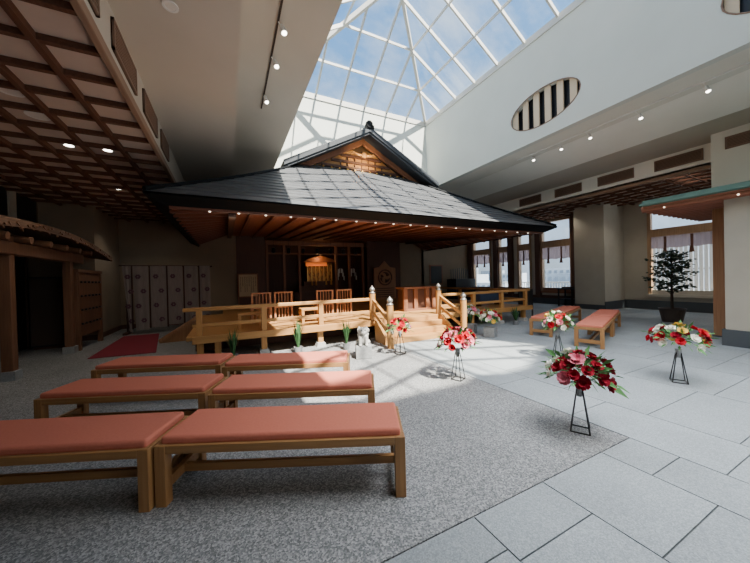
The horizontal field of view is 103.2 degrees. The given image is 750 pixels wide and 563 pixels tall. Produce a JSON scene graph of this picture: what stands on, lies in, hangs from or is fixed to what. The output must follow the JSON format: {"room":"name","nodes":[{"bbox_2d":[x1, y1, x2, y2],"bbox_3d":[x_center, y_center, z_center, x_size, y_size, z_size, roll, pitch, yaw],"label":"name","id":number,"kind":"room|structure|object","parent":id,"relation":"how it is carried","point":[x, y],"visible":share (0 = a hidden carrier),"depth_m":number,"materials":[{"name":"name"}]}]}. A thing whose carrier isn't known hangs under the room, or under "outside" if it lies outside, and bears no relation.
{"room":"house of worship","nodes":[
{"label":"house of worship","id":0,"kind":"room"},
{"bbox_2d":[0,198,39,357],"bbox_3d":[-4.240,-0.251,-1.542,0.150,3.750,21.000,-2,1,-26],"label":"wall","id":1,"kind":"structure","parent":0,"point":[34,264],"depth_m":7.55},
{"bbox_2d":[0,186,36,222],"bbox_3d":[-8.229,-1.700,6.586,0.080,0.800,2.700,-2,1,-26],"label":"window","id":2,"kind":"structure","parent":1,"relation":"in","point":[13,205],"depth_m":6.99,"materials":[{"name":"black glass"}]},
{"bbox_2d":[14,256,30,351],"bbox_3d":[-8.408,0.323,6.937,0.120,2.660,0.900,-2,1,-26],"label":"door","id":3,"kind":"structure","parent":1,"relation":"in","point":[21,271],"depth_m":7.17,"materials":[{"name":"black paint"}]},
{"bbox_2d":[38,202,120,335],"bbox_3d":[-9.127,-0.222,8.826,1.900,3.750,2.120,-2,1,-26],"label":"wall","id":4,"kind":"structure","parent":0,"point":[88,223],"depth_m":8.36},
{"bbox_2d":[0,0,170,221],"bbox_3d":[-3.904,-2.178,-0.142,5.000,0.060,23.200,-2,1,-26],"label":"ceiling","id":5,"kind":"structure","parent":0,"point":[43,20],"depth_m":3.66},
{"bbox_2d":[0,0,170,223],"bbox_3d":[-3.858,-2.114,-0.231,5.000,0.070,23.000,-2,1,-26],"label":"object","id":6,"kind":"structure","parent":5,"relation":"attached to","point":[24,31],"depth_m":4.46,"materials":[{"name":"brown wood"}]},
{"bbox_2d":[84,0,184,181],"bbox_3d":[-1.638,-2.552,0.871,0.060,0.550,23.000,-2,1,-26],"label":"wall","id":7,"kind":"structure","parent":0,"point":[103,23],"depth_m":3.39,"materials":[{"name":"paint"}]},
{"bbox_2d":[69,0,175,182],"bbox_3d":[-1.617,-2.202,0.880,0.065,0.110,23.000,-2,1,-26],"label":"trim","id":8,"kind":"structure","parent":7,"relation":"attached to","point":[80,7],"depth_m":3.04,"materials":[{"name":"brown wood"}]},
{"bbox_2d":[110,16,137,95],"bbox_3d":[-2.822,-2.500,3.365,0.030,0.320,0.840,-2,1,-26],"label":"air vent","id":9,"kind":"object","parent":7,"relation":"in","point":[118,45],"visible":1,"depth_m":3.27,"materials":[{"name":"brown"}]},
{"bbox_2d":[142,88,157,137],"bbox_3d":[-3.370,-2.496,4.471,0.030,0.320,0.850,-2,1,-26],"label":"air vent","id":10,"kind":"object","parent":7,"relation":"in","point":[148,110],"visible":1,"depth_m":4.37,"materials":[{"name":"brown"}]},
{"bbox_2d":[160,129,169,161],"bbox_3d":[-3.872,-2.492,5.484,0.030,0.320,0.690,-2,1,-26],"label":"air vent","id":11,"kind":"object","parent":7,"relation":"in","point":[164,144],"visible":1,"depth_m":5.39,"materials":[{"name":"brown"}]},
{"bbox_2d":[108,0,240,180],"bbox_3d":[-1.098,-2.843,1.139,1.200,0.120,23.000,-2,1,-26],"label":"ceiling","id":12,"kind":"structure","parent":0,"point":[186,61],"depth_m":3.90,"materials":[{"name":"paint"}]},
{"bbox_2d":[236,236,265,304],"bbox_3d":[-5.022,-0.404,12.089,1.080,2.840,0.080,-2,1,-26],"label":"panels","id":13,"kind":"object","parent":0,"point":[250,252],"visible":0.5,"depth_m":12.07,"materials":[{"name":"brown wood"}]},
{"bbox_2d":[233,0,342,174],"bbox_3d":[-0.027,-3.687,1.673,1.240,0.080,23.000,-2,1,-26],"label":"ceiling","id":14,"kind":"structure","parent":0,"point":[261,135],"depth_m":5.08,"materials":[{"name":"paint"}]},
{"bbox_2d":[261,0,286,108],"bbox_3d":[-0.637,-3.541,2.821,0.127,0.198,7.600,-2,1,-26],"label":"track light","id":15,"kind":"object","parent":14,"relation":"attached to","point":[282,28],"visible":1,"depth_m":4.66,"materials":[{"name":"brown"}]},
{"bbox_2d":[118,220,467,324],"bbox_3d":[-2.191,-1.183,14.710,21.200,5.200,2.300,-2,1,-26],"label":"wall","id":16,"kind":"structure","parent":0,"point":[140,242],"depth_m":11.54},
{"bbox_2d":[82,323,183,340],"bbox_3d":[-7.098,1.522,9.797,4.700,0.140,2.130,-2,1,-26],"label":"baseboard","id":17,"kind":"structure","parent":16,"relation":"attached to","point":[87,337],"depth_m":9.04,"materials":[{"name":"wood"}]},
{"bbox_2d":[142,120,556,250],"bbox_3d":[-0.533,-3.310,10.332,10.824,3.910,6.992,-2,1,-26],"label":"roof","id":18,"kind":"structure","parent":16,"relation":"attached to","point":[368,181],"depth_m":8.43,"materials":[{"name":"grey tile"}]},
{"bbox_2d":[350,151,376,157],"bbox_3d":[-0.380,-4.352,10.229,1.052,0.227,0.129,-2,1,-26],"label":"pendant","id":19,"kind":"object","parent":18,"relation":"attached to","point":[363,154],"depth_m":10.19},
{"bbox_2d":[429,265,442,284],"bbox_3d":[3.862,-0.428,18.762,1.000,1.240,0.050,-2,1,-26],"label":"framed picture","id":20,"kind":"object","parent":16,"relation":"attached to","point":[435,271],"visible":1,"depth_m":18.74,"materials":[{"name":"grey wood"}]},
{"bbox_2d":[467,214,574,298],"bbox_3d":[8.005,-1.016,16.721,0.360,4.300,7.450,-2,1,-26],"label":"windows","id":21,"kind":"structure","parent":16,"relation":"in","point":[532,236],"depth_m":16.74,"materials":[{"name":"brown wood"}]},
{"bbox_2d":[472,241,491,290],"bbox_3d":[6.840,-1.232,19.013,0.200,3.630,1.570,-2,1,-26],"label":"window","id":22,"kind":"structure","parent":21,"relation":"attached to","point":[483,251],"depth_m":18.89,"materials":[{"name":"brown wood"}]},
{"bbox_2d":[517,235,531,288],"bbox_3d":[8.192,-1.242,16.284,0.200,3.630,0.900,-2,1,-26],"label":"window","id":23,"kind":"structure","parent":21,"relation":"attached to","point":[520,247],"depth_m":16.30,"materials":[{"name":"brown wood"}]},
{"bbox_2d":[504,296,574,304],"bbox_3d":[8.023,0.985,16.706,0.050,0.300,7.380,-2,1,-26],"label":"baseboard","id":24,"kind":"structure","parent":21,"relation":"attached to","point":[535,299],"depth_m":15.08,"materials":[{"name":"grey"}]},
{"bbox_2d":[540,217,570,293],"bbox_3d":[8.964,-1.247,14.725,0.200,3.630,1.660,-2,1,-26],"label":"window","id":25,"kind":"structure","parent":21,"relation":"attached to","point":[561,242],"depth_m":14.84,"materials":[{"name":"brown wood"}]},
{"bbox_2d":[542,246,569,263],"bbox_3d":[8.882,-1.310,14.685,0.150,0.800,1.380,-2,1,-26],"label":"window valance","id":26,"kind":"object","parent":25,"relation":"in","point":[561,252],"visible":1,"depth_m":14.68,"materials":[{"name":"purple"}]},
{"bbox_2d":[236,245,366,301],"bbox_3d":[-3.233,-0.516,15.782,7.850,3.100,0.150,-2,1,-26],"label":"wall","id":27,"kind":"structure","parent":0,"point":[292,284],"depth_m":15.43,"materials":[{"name":"brown wood"}]},
{"bbox_2d":[265,238,365,246],"bbox_3d":[-2.725,-1.988,14.644,7.570,0.160,2.350,-2,1,-26],"label":"ceiling","id":28,"kind":"structure","parent":0,"point":[274,239],"depth_m":13.80,"materials":[{"name":"wood"}]},
{"bbox_2d":[271,296,366,302],"bbox_3d":[-2.588,0.980,14.573,7.850,0.100,2.580,-2,1,-26],"label":"floor","id":29,"kind":"structure","parent":0,"point":[365,296],"depth_m":14.68,"materials":[{"name":"wood"}]},
{"bbox_2d":[265,240,364,303],"bbox_3d":[-2.557,-0.421,13.466,4.500,2.720,0.160,-2,1,-26],"label":"screen","id":30,"kind":"object","parent":29,"relation":"on","point":[298,244],"visible":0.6,"depth_m":13.19,"materials":[{"name":"brown wood"}]},
{"bbox_2d":[293,256,346,301],"bbox_3d":[-2.713,-0.158,14.588,2.600,2.180,0.750,-2,1,-26],"label":"altar","id":31,"kind":"object","parent":29,"relation":"on","point":[318,270],"visible":0.98,"depth_m":14.40,"materials":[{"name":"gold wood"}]},
{"bbox_2d":[274,97,425,171],"bbox_3d":[-0.647,-5.056,11.164,6.450,2.670,0.150,-2,1,-26],"label":"wall","id":32,"kind":"structure","parent":0,"point":[316,123],"depth_m":10.75,"materials":[{"name":"white paint"}]},
{"bbox_2d":[0,300,749,562],"bbox_3d":[3.681,1.507,5.056,23.000,0.300,26.200,-2,1,-26],"label":"floor","id":33,"kind":"structure","parent":0,"point":[473,445],"depth_m":2.25,"materials":[{"name":"grey stone"}]},
{"bbox_2d":[28,277,64,349],"bbox_3d":[-8.091,0.764,7.472,0.600,1.750,0.620,-2,1,-26],"label":"tall cabinet","id":34,"kind":"object","parent":33,"relation":"on","point":[46,310],"visible":0.73,"depth_m":7.20,"materials":[{"name":"black paint"}]},
{"bbox_2d":[0,215,112,382],"bbox_3d":[-6.844,0.162,5.844,1.321,2.920,5.351,-2,1,-26],"label":"gate","id":35,"kind":"object","parent":33,"relation":"on","point":[34,240],"visible":1,"depth_m":5.21,"materials":[{"name":"brown wood"}]},
{"bbox_2d":[73,269,103,350],"bbox_3d":[-7.216,0.666,7.527,0.120,1.900,1.480,-2,1,-26],"label":"board","id":36,"kind":"object","parent":33,"relation":"on","point":[87,283],"visible":0.98,"depth_m":7.36,"materials":[{"name":"brown wood"}]},
{"bbox_2d":[0,412,189,512],"bbox_3d":[-2.314,1.308,2.161,1.620,0.465,0.500,-2,1,-3],"label":"cushioned bench","id":37,"kind":"object","parent":33,"relation":"on","point":[124,436],"visible":0.76,"depth_m":2.07,"materials":[{"name":"red fabric"}]},
{"bbox_2d":[0,412,183,455],"bbox_3d":[-2.319,1.106,2.159,1.570,0.062,0.450,-2,1,-3],"label":"cushion","id":38,"kind":"object","parent":37,"relation":"on","point":[124,432],"depth_m":2.10,"materials":[{"name":"fabric"}]},
{"bbox_2d":[88,333,158,358],"bbox_3d":[-6.060,1.579,7.594,1.164,0.014,3.055,-2,1,-29],"label":"carpet","id":39,"kind":"object","parent":33,"relation":"on","point":[147,343],"visible":1,"depth_m":7.14,"materials":[{"name":"red carpet"}]},
{"bbox_2d":[33,373,227,418],"bbox_3d":[-2.497,1.303,3.156,1.620,0.465,0.500,-2,1,-2],"label":"cushioned bench","id":40,"kind":"object","parent":33,"relation":"on","point":[82,392],"visible":0.73,"depth_m":2.98,"materials":[{"name":"red fabric"}]},
{"bbox_2d":[40,373,223,398],"bbox_3d":[-2.502,1.101,3.155,1.570,0.062,0.450,-2,1,-2],"label":"cushion","id":41,"kind":"object","parent":40,"relation":"on","point":[196,385],"depth_m":3.00,"materials":[{"name":"fabric"}]},
{"bbox_2d":[91,353,235,377],"bbox_3d":[-2.860,1.303,4.126,1.620,0.465,0.500,-2,1,-4],"label":"cushioned bench","id":42,"kind":"object","parent":33,"relation":"on","point":[121,366],"visible":0.68,"depth_m":3.93,"materials":[{"name":"fabric"}]},
{"bbox_2d":[95,353,232,369],"bbox_3d":[-2.865,1.102,4.124,1.570,0.062,0.450,-2,1,-4],"label":"cushion","id":43,"kind":"object","parent":42,"relation":"on","point":[216,360],"depth_m":3.95,"materials":[{"name":"fabric"}]},
{"bbox_2d":[119,265,211,335],"bbox_3d":[-6.624,0.519,9.578,2.471,2.125,0.550,-2,1,-26],"label":"screen","id":44,"kind":"object","parent":33,"relation":"on","point":[167,290],"visible":0.98,"depth_m":9.43,"materials":[{"name":"brown"}]},
{"bbox_2d":[159,316,195,342],"bbox_3d":[-5.497,1.242,8.510,0.840,0.640,1.860,-2,1,-26],"label":"wooden ramp","id":45,"kind":"object","parent":33,"relation":"on","point":[180,333],"visible":0.61,"depth_m":7.74,"materials":[{"name":"brown wood"}]},
{"bbox_2d":[154,402,406,507],"bbox_3d":[-0.640,1.263,2.261,1.690,0.465,0.500,-1,1,-1],"label":"cushioned bench","id":46,"kind":"object","parent":33,"relation":"on","point":[204,431],"visible":1,"depth_m":2.11,"materials":[{"name":"red fabric"}]},
{"bbox_2d":[161,402,399,443],"bbox_3d":[-0.645,1.062,2.259,1.638,0.062,0.450,-1,1,-1],"label":"cushion","id":47,"kind":"object","parent":46,"relation":"on","point":[357,420],"depth_m":2.15,"materials":[{"name":"fabric"}]},
{"bbox_2d":[222,350,349,377],"bbox_3d":[-1.165,1.259,4.102,1.620,0.465,0.500,-2,1,-3],"label":"cushioned bench","id":48,"kind":"object","parent":33,"relation":"on","point":[240,363],"visible":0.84,"depth_m":3.89,"materials":[{"name":"fabric"}]},
{"bbox_2d":[225,350,347,366],"bbox_3d":[-1.171,1.058,4.100,1.570,0.062,0.450,-2,1,-3],"label":"cushion","id":49,"kind":"object","parent":48,"relation":"on","point":[318,358],"depth_m":3.91,"materials":[{"name":"fabric"}]},
{"bbox_2d":[208,370,374,408],"bbox_3d":[-0.814,1.259,3.149,1.620,0.465,0.500,-1,1,-2],"label":"cushioned bench","id":50,"kind":"object","parent":33,"relation":"on","point":[235,388],"visible":0.81,"depth_m":2.94,"materials":[{"name":"fabric"}]},
{"bbox_2d":[212,370,371,393],"bbox_3d":[-0.819,1.058,3.147,1.570,0.062,0.450,-2,1,-2],"label":"cushion","id":51,"kind":"object","parent":50,"relation":"on","point":[360,381],"depth_m":2.99,"materials":[{"name":"fabric"}]},
{"bbox_2d":[292,321,303,351],"bbox_3d":[-1.588,1.139,6.120,0.308,0.689,0.229,-2,1,-26],"label":"potted plant","id":52,"kind":"object","parent":33,"relation":"on","point":[297,336],"visible":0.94,"depth_m":6.09,"materials":[{"name":"green plant"}]},
{"bbox_2d":[186,298,532,353],"bbox_3d":[-0.580,1.166,10.501,9.660,0.500,6.460,-2,1,-26],"label":"stage","id":53,"kind":"object","parent":33,"relation":"on","point":[213,338],"visible":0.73,"depth_m":7.39,"materials":[{"name":"wood"}]},
{"bbox_2d":[237,273,258,304],"bbox_3d":[-4.986,0.354,11.702,0.740,1.330,0.060,-2,1,-26],"label":"sign board","id":54,"kind":"object","parent":53,"relation":"on","point":[247,283],"visible":1,"depth_m":11.67,"materials":[{"name":"brown wood"}]},
{"bbox_2d":[250,292,271,323],"bbox_3d":[-2.842,0.636,7.395,0.460,0.735,0.460,-2,1,-26],"label":"spindle chair","id":55,"kind":"object","parent":53,"relation":"on","point":[262,293],"visible":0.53,"depth_m":7.24,"materials":[{"name":"brown wood"}]},
{"bbox_2d":[182,298,369,336],"bbox_3d":[-1.851,0.718,6.357,3.810,0.540,0.100,-2,1,-26],"label":"railing","id":56,"kind":"object","parent":53,"relation":"on","point":[199,325],"visible":1,"depth_m":6.11,"materials":[{"name":"brown wood"}]},
{"bbox_2d":[271,291,292,321],"bbox_3d":[-2.393,0.623,7.618,0.460,0.735,0.460,-2,1,-32],"label":"spindle chair","id":57,"kind":"object","parent":53,"relation":"on","point":[287,292],"visible":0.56,"depth_m":7.46,"materials":[{"name":"brown wood"}]},
{"bbox_2d":[313,290,333,316],"bbox_3d":[-1.409,0.593,8.105,0.460,0.735,0.460,-2,1,-23],"label":"spindle chair","id":58,"kind":"object","parent":53,"relation":"on","point":[317,291],"visible":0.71,"depth_m":7.94,"materials":[{"name":"brown wood"}]},
{"bbox_2d":[330,289,351,316],"bbox_3d":[-0.951,0.579,8.332,0.460,0.735,0.460,-2,1,-32],"label":"spindle chair","id":59,"kind":"object","parent":53,"relation":"on","point":[337,290],"visible":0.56,"depth_m":8.18,"materials":[{"name":"brown wood"}]},
{"bbox_2d":[373,261,395,299],"bbox_3d":[0.496,-0.072,14.425,1.200,1.846,0.180,-2,1,-26],"label":"carved plaque","id":60,"kind":"object","parent":53,"relation":"on","point":[384,276],"visible":0.96,"depth_m":14.41,"materials":[{"name":"brown wood"}]},
{"bbox_2d":[396,286,435,311],"bbox_3d":[1.296,0.519,9.290,1.200,0.720,0.500,-2,1,-26],"label":"desk","id":61,"kind":"object","parent":53,"relation":"on","point":[414,298],"visible":0.89,"depth_m":9.11,"materials":[{"name":"brown wood"}]},
{"bbox_2d":[435,287,520,299],"bbox_3d":[3.522,0.520,12.569,0.100,0.540,6.200,-2,1,-26],"label":"railing","id":62,"kind":"object","parent":53,"relation":"on","point":[458,288],"visible":0.3,"depth_m":11.68,"materials":[{"name":"wood"}]},
{"bbox_2d":[441,289,529,307],"bbox_3d":[3.432,0.556,8.975,3.655,0.540,0.100,-2,1,-26],"label":"railing","id":63,"kind":"object","parent":53,"relation":"on","point":[524,299],"visible":0.82,"depth_m":9.04,"materials":[{"name":"brown wood"}]},
{"bbox_2d":[476,293,498,306],"bbox_3d":[3.833,0.606,10.100,1.100,0.400,0.400,-2,1,-26],"label":"bench","id":64,"kind":"object","parent":53,"relation":"on","point":[489,296],"visible":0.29,"depth_m":9.83,"materials":[{"name":"blue fabric"}]},
{"bbox_2d":[355,326,371,358],"bbox_3d":[-0.229,1.157,5.729,0.300,0.590,0.382,-2,1,-6],"label":"guardian","id":65,"kind":"object","parent":33,"relation":"on","point":[363,348],"visible":1,"depth_m":5.58,"materials":[{"name":"grey stone"}]},
{"bbox_2d":[384,314,413,354],"bbox_3d":[0.461,1.036,5.862,0.580,0.791,0.568,-2,1,-6],"label":"flower arrangement","id":66,"kind":"object","parent":33,"relation":"on","point":[401,322],"visible":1,"depth_m":5.80,"materials":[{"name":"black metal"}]},
{"bbox_2d":[369,283,466,348],"bbox_3d":[1.043,0.735,7.244,2.216,1.340,1.076,-2,1,-26],"label":"stairs","id":67,"kind":"structure","parent":33,"relation":"on","point":[434,328],"depth_m":7.20,"materials":[{"name":"brown wood"}]},
{"bbox_2d":[434,326,481,381],"bbox_3d":[1.198,1.026,4.312,0.655,0.803,0.704,-2,1,-10],"label":"flower arrangement","id":68,"kind":"object","parent":33,"relation":"on","point":[468,340],"visible":1,"depth_m":4.21,"materials":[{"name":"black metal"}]},
{"bbox_2d":[447,268,477,299],"bbox_3d":[5.576,0.151,18.945,1.600,2.050,1.100,-2,1,-26],"label":"pipe organ","id":69,"kind":"object","parent":33,"relation":"on","point":[466,283],"visible":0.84,"depth_m":18.77,"materials":[{"name":"black paint"}]},
{"bbox_2d":[467,304,479,333],"bbox_3d":[2.523,0.985,7.882,0.548,0.750,0.613,-2,1,-7],"label":"flower pot","id":70,"kind":"object","parent":33,"relation":"on","point":[473,326],"visible":0.7,"depth_m":7.78,"materials":[{"name":"grey stone"}]},
{"bbox_2d":[478,308,502,337],"bbox_3d":[2.840,0.987,7.332,0.606,0.740,0.696,-1,1,38],"label":"flower pot","id":71,"kind":"object","parent":33,"relation":"on","point":[488,331],"visible":1,"depth_m":7.23,"materials":[{"name":"grey stone"}]},
{"bbox_2d":[529,311,568,336],"bbox_3d":[4.575,1.076,7.777,0.500,0.465,1.620,-1,1,45],"label":"cushioned bench","id":72,"kind":"object","parent":33,"relation":"on","point":[538,317],"visible":0.53,"depth_m":7.33,"materials":[{"name":"brown wood"}]},
{"bbox_2d":[531,311,566,318],"bbox_3d":[4.569,0.874,7.775,0.450,0.062,1.570,-1,1,45],"label":"cushion","id":73,"kind":"object","parent":72,"relation":"on","point":[539,316],"depth_m":7.49,"materials":[{"name":"fabric"}]},
{"bbox_2d":[540,310,576,357],"bbox_3d":[3.302,0.933,5.342,0.557,0.859,0.601,-2,1,-9],"label":"flower arrangement","id":74,"kind":"object","parent":33,"relation":"on","point":[559,321],"visible":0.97,"depth_m":5.26,"materials":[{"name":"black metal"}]},
{"bbox_2d":[550,306,581,327],"bbox_3d":[5.777,1.033,8.998,0.500,0.465,1.620,-1,1,45],"label":"cushioned bench","id":75,"kind":"object","parent":33,"relation":"on","point":[571,309],"visible":0.53,"depth_m":9.06,"materials":[{"name":"fabric"}]},
{"bbox_2d":[550,306,579,312],"bbox_3d":[5.772,0.832,8.996,0.450,0.062,1.570,-1,1,45],"label":"cushion","id":76,"kind":"object","parent":75,"relation":"on","point":[571,309],"depth_m":8.85,"materials":[{"name":"fabric"}]},
{"bbox_2d":[535,344,628,435],"bbox_3d":[1.933,1.008,2.807,0.749,0.828,0.712,-1,1,35],"label":"flower arrangement","id":77,"kind":"object","parent":33,"relation":"on","point":[564,363],"visible":1,"depth_m":2.72,"materials":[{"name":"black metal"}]},
{"bbox_2d":[574,316,613,349],"bbox_3d":[4.848,1.080,6.550,0.500,0.465,1.620,-1,1,44],"label":"cushioned bench","id":78,"kind":"object","parent":33,"relation":"on","point":[599,324],"visible":0.94,"depth_m":6.12,"materials":[{"name":"fabric"}]},
{"bbox_2d":[576,316,611,327],"bbox_3d":[4.842,0.879,6.548,0.450,0.062,1.570,-1,1,44],"label":"cushion","id":79,"kind":"object","parent":78,"relation":"on","point":[590,321],"depth_m":6.26,"materials":[{"name":"fabric"}]},
{"bbox_2d":[590,309,620,335],"bbox_3d":[6.054,1.037,7.807,0.500,0.465,1.620,-1,1,44],"label":"cushioned bench","id":80,"kind":"object","parent":33,"relation":"on","point":[614,314],"visible":0.62,"depth_m":7.71,"materials":[{"name":"fabric"}]},
{"bbox_2d":[590,309,618,317],"bbox_3d":[6.049,0.836,7.805,0.450,0.062,1.570,-1,1,44],"label":"cushion","id":81,"kind":"object","parent":80,"relation":"on","point":[601,312],"depth_m":7.60,"materials":[{"name":"fabric"}]},
{"bbox_2d":[641,248,698,322],"bbox_3d":[8.691,0.113,8.824,1.299,2.156,1.210,-2,1,-26],"label":"potted tree","id":82,"kind":"object","parent":33,"relation":"on","point":[672,314],"visible":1,"depth_m":8.68,"materials":[{"name":"green plant"}]},
{"bbox_2d":[640,320,718,384],"bbox_3d":[4.073,0.934,4.020,0.786,0.844,0.738,-2,1,-30],"label":"flower arrangement","id":83,"kind":"object","parent":33,"relation":"on","point":[659,331],"visible":1,"depth_m":3.96,"materials":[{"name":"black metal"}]},
{"bbox_2d":[712,207,725,336],"bbox_3d":[7.767,-0.234,6.662,0.250,2.940,0.250,-2,1,-26],"label":"post","id":84,"kind":"object","parent":33,"relation":"on","point":[717,214],"visible":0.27,"depth_m":6.63,"materials":[{"name":"brown wood"}]},
{"bbox_2d":[425,0,749,187],"bbox_3d":[6.484,-5.172,3.900,0.180,2.670,19.200,-2,1,-26],"label":"wall","id":85,"kind":"structure","parent":0,"point":[620,52],"depth_m":6.84,"materials":[{"name":"white paint"}]},
{"bbox_2d":[303,0,585,126],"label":"skylight frame","id":86,"kind":"structure","parent":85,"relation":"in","point":[335,29],"depth_m":9.38,"materials":[{"name":"grey metal"}]},
{"bbox_2d":[511,77,580,130],"bbox_3d":[4.497,-4.643,7.914,0.184,0.990,1.940,-2,1,-26],"label":"air vent","id":87,"kind":"structure","parent":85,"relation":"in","point":[546,105],"depth_m":7.82,"materials":[{"name":"metal"}]},
{"bbox_2d":[720,0,749,14],"bbox_3d":[6.340,-4.656,4.195,0.184,0.990,1.940,-2,1,-26],"label":"air vent","id":88,"kind":"object","parent":85,"relation":"in","point":[732,7],"visible":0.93,"depth_m":4.93,"materials":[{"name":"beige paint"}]},
{"bbox_2d":[438,48,749,205],"bbox_3d":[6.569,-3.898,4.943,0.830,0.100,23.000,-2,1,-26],"label":"ceiling","id":89,"kind":"structure","parent":0,"point":[740,58],"depth_m":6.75,"materials":[{"name":"white paint"}]},
{"bbox_2d":[517,62,749,160],"bbox_3d":[5.845,-3.757,6.927,0.248,0.178,5.600,-2,1,-26],"label":"track light","id":90,"kind":"object","parent":89,"relation":"attached to","point":[707,89],"visible":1,"depth_m":6.63,"materials":[{"name":"white metal"}]},
{"bbox_2d":[573,203,624,304],"bbox_3d":[9.663,-1.022,12.766,1.700,4.300,1.150,-2,1,-26],"label":"wall pillar","id":91,"kind":"structure","parent":0,"point":[598,229],"depth_m":12.27,"materials":[{"name":"beige paint"}]},
{"bbox_2d":[493,143,710,211],"bbox_3d":[9.146,-3.394,7.446,0.100,0.570,25.200,-2,1,-26],"label":"wall","id":92,"kind":"structure","parent":0,"point":[643,170],"depth_m":9.78,"materials":[{"name":"paint"}]},
{"bbox_2d":[519,194,540,206],"bbox_3d":[6.540,-3.414,12.555,0.030,0.310,0.990,-2,1,-26],"label":"air vent","id":93,"kind":"object","parent":92,"relation":"in","point":[537,198],"visible":1,"depth_m":12.54,"materials":[{"name":"brown"}]},
{"bbox_2d":[554,182,581,197],"bbox_3d":[7.231,-3.419,11.162,0.030,0.310,0.980,-2,1,-26],"label":"air vent","id":94,"kind":"object","parent":92,"relation":"in","point":[574,188],"visible":1,"depth_m":11.12,"materials":[{"name":"brown"}]},
{"bbox_2d":[514,164,710,213],"bbox_3d":[9.157,-3.059,7.422,0.100,0.100,25.150,-2,1,-26],"label":"trim","id":95,"kind":"structure","parent":92,"relation":"attached to","point":[706,167],"depth_m":9.55,"materials":[{"name":"beige paint"}]},
{"bbox_2d":[597,167,633,186],"bbox_3d":[7.906,-3.424,9.800,0.030,0.310,1.020,-2,1,-26],"label":"air vent","id":96,"kind":"object","parent":92,"relation":"in","point":[628,173],"visible":1,"depth_m":9.76,"materials":[{"name":"brown wood"}]},
{"bbox_2d":[654,148,703,171],"bbox_3d":[8.581,-3.428,8.438,0.030,0.310,1.020,-2,1,-26],"label":"air vent","id":97,"kind":"object","parent":92,"relation":"in","point":[695,155],"visible":1,"depth_m":8.39,"materials":[{"name":"brown"}]},
{"bbox_2d":[514,162,710,218],"bbox_3d":[10.747,-3.188,8.238,3.660,0.060,25.200,-2,1,-26],"label":"ceiling","id":98,"kind":"structure","parent":0,"point":[709,162],"depth_m":10.42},
{"bbox_2d":[521,169,710,220],"bbox_3d":[10.742,-3.122,8.207,3.460,0.070,25.150,-2,1,-26],"label":"trim","id":99,"kind":"structure","parent":98,"relation":"attached to","point":[691,176],"depth_m":10.64,"materials":[{"name":"brown wood"}]},
{"bbox_2d":[623,202,712,302],"bbox_3d":[14.173,-1.068,5.353,0.200,4.300,17.000,-2,1,-26],"label":"wall","id":100,"kind":"structure","parent":0,"point":[634,220],"depth_m":12.15,"materials":[{"name":"beige paint"}]},
{"bbox_2d":[575,299,712,312],"bbox_3d":[13.285,0.926,5.308,1.540,0.360,17.720,-2,1,-26],"label":"baseboard","id":101,"kind":"structure","parent":100,"relation":"attached to","point":[700,307],"depth_m":11.81,"materials":[{"name":"grey"}]},
{"bbox_2d":[647,214,712,297],"bbox_3d":[11.269,-1.206,10.979,0.200,3.580,1.940,-2,1,-26],"label":"window","id":102,"kind":"structure","parent":100,"relation":"in","point":[703,227],"depth_m":11.13,"materials":[{"name":"brown wood"}]},
{"bbox_2d":[651,231,711,251],"bbox_3d":[11.183,-1.399,10.937,0.150,0.670,1.660,-2,1,-26],"label":"window valance","id":103,"kind":"object","parent":102,"relation":"in","point":[700,238],"visible":0.91,"depth_m":10.89,"materials":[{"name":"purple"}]},
{"bbox_2d":[711,123,749,187],"bbox_3d":[11.554,-2.902,1.785,0.640,1.570,12.920,-2,1,-26],"label":"wall","id":104,"kind":"structure","parent":0,"point":[731,165],"depth_m":7.17,"materials":[{"name":"white paint"}]},
{"bbox_2d":[725,130,749,149],"bbox_3d":[8.731,-3.346,6.698,0.030,0.290,1.130,-2,1,-26],"label":"air vent","id":105,"kind":"object","parent":104,"relation":"in","point":[742,138],"visible":1,"depth_m":7.02,"materials":[{"name":"brown"}]},
{"bbox_2d":[724,196,749,330],"bbox_3d":[9.630,-0.265,2.653,1.980,2.980,8.200,-2,1,-26],"label":"wall","id":106,"kind":"structure","parent":0,"point":[736,210],"depth_m":5.74,"materials":[{"name":"beige paint"}]},
{"bbox_2d":[639,180,749,221],"bbox_3d":[9.424,-2.000,3.784,3.450,0.741,8.400,-2,1,-26],"label":"roof","id":107,"kind":"structure","parent":106,"relation":"attached to","point":[698,205],"depth_m":6.27,"materials":[{"name":"brown wood"}]},
{"bbox_2d":[722,328,749,348],"bbox_3d":[9.638,1.065,2.674,2.020,0.320,8.240,-2,1,-26],"label":"baseboard","id":108,"kind":"structure","parent":106,"relation":"attached to","point":[735,338],"depth_m":5.75,"materials":[{"name":"grey"}]},
{"bbox_3d":[12.332,1.230,11.687,2.000,0.280,22.000,-2,1,-26],"label":"floor","id":109,"kind":"structure","parent":0,"visible":0},
{"bbox_2d":[653,244,712,290],"bbox_3d":[12.591,-0.161,11.597,0.100,3.050,4.800,-2,1,-26],"label":"fence","id":110,"kind":"object","parent":109,"relation":"on","point":[698,281],"visible":0.06,"depth_m":11.57,"materials":[{"name":"white"}]},
{"label":"outside","id":111,"kind":"structure","parent":0,"visible":0},
{"bbox_3d":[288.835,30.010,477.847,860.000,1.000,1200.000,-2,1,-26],"label":"ground","id":112,"kind":"structure","parent":111,"visible":0},
{"bbox_2d":[545,267,569,287],"bbox_3d":[79.590,16.228,128.654,13.100,44.000,13.000,-2,1,-44],"label":"building","id":113,"kind":"structure","parent":112,"relation":"on","point":[547,270],"depth_m":123.36,"materials":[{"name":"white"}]},
{"bbox_2d":[547,274,569,287],"bbox_3d":[67.007,18.074,100.091,12.100,41.500,12.000,-2,1,-44],"label":"building","id":114,"kind":"structure","parent":112,"relation":"on","point":[550,277],"depth_m":97.76,"materials":[{"name":"stone"}]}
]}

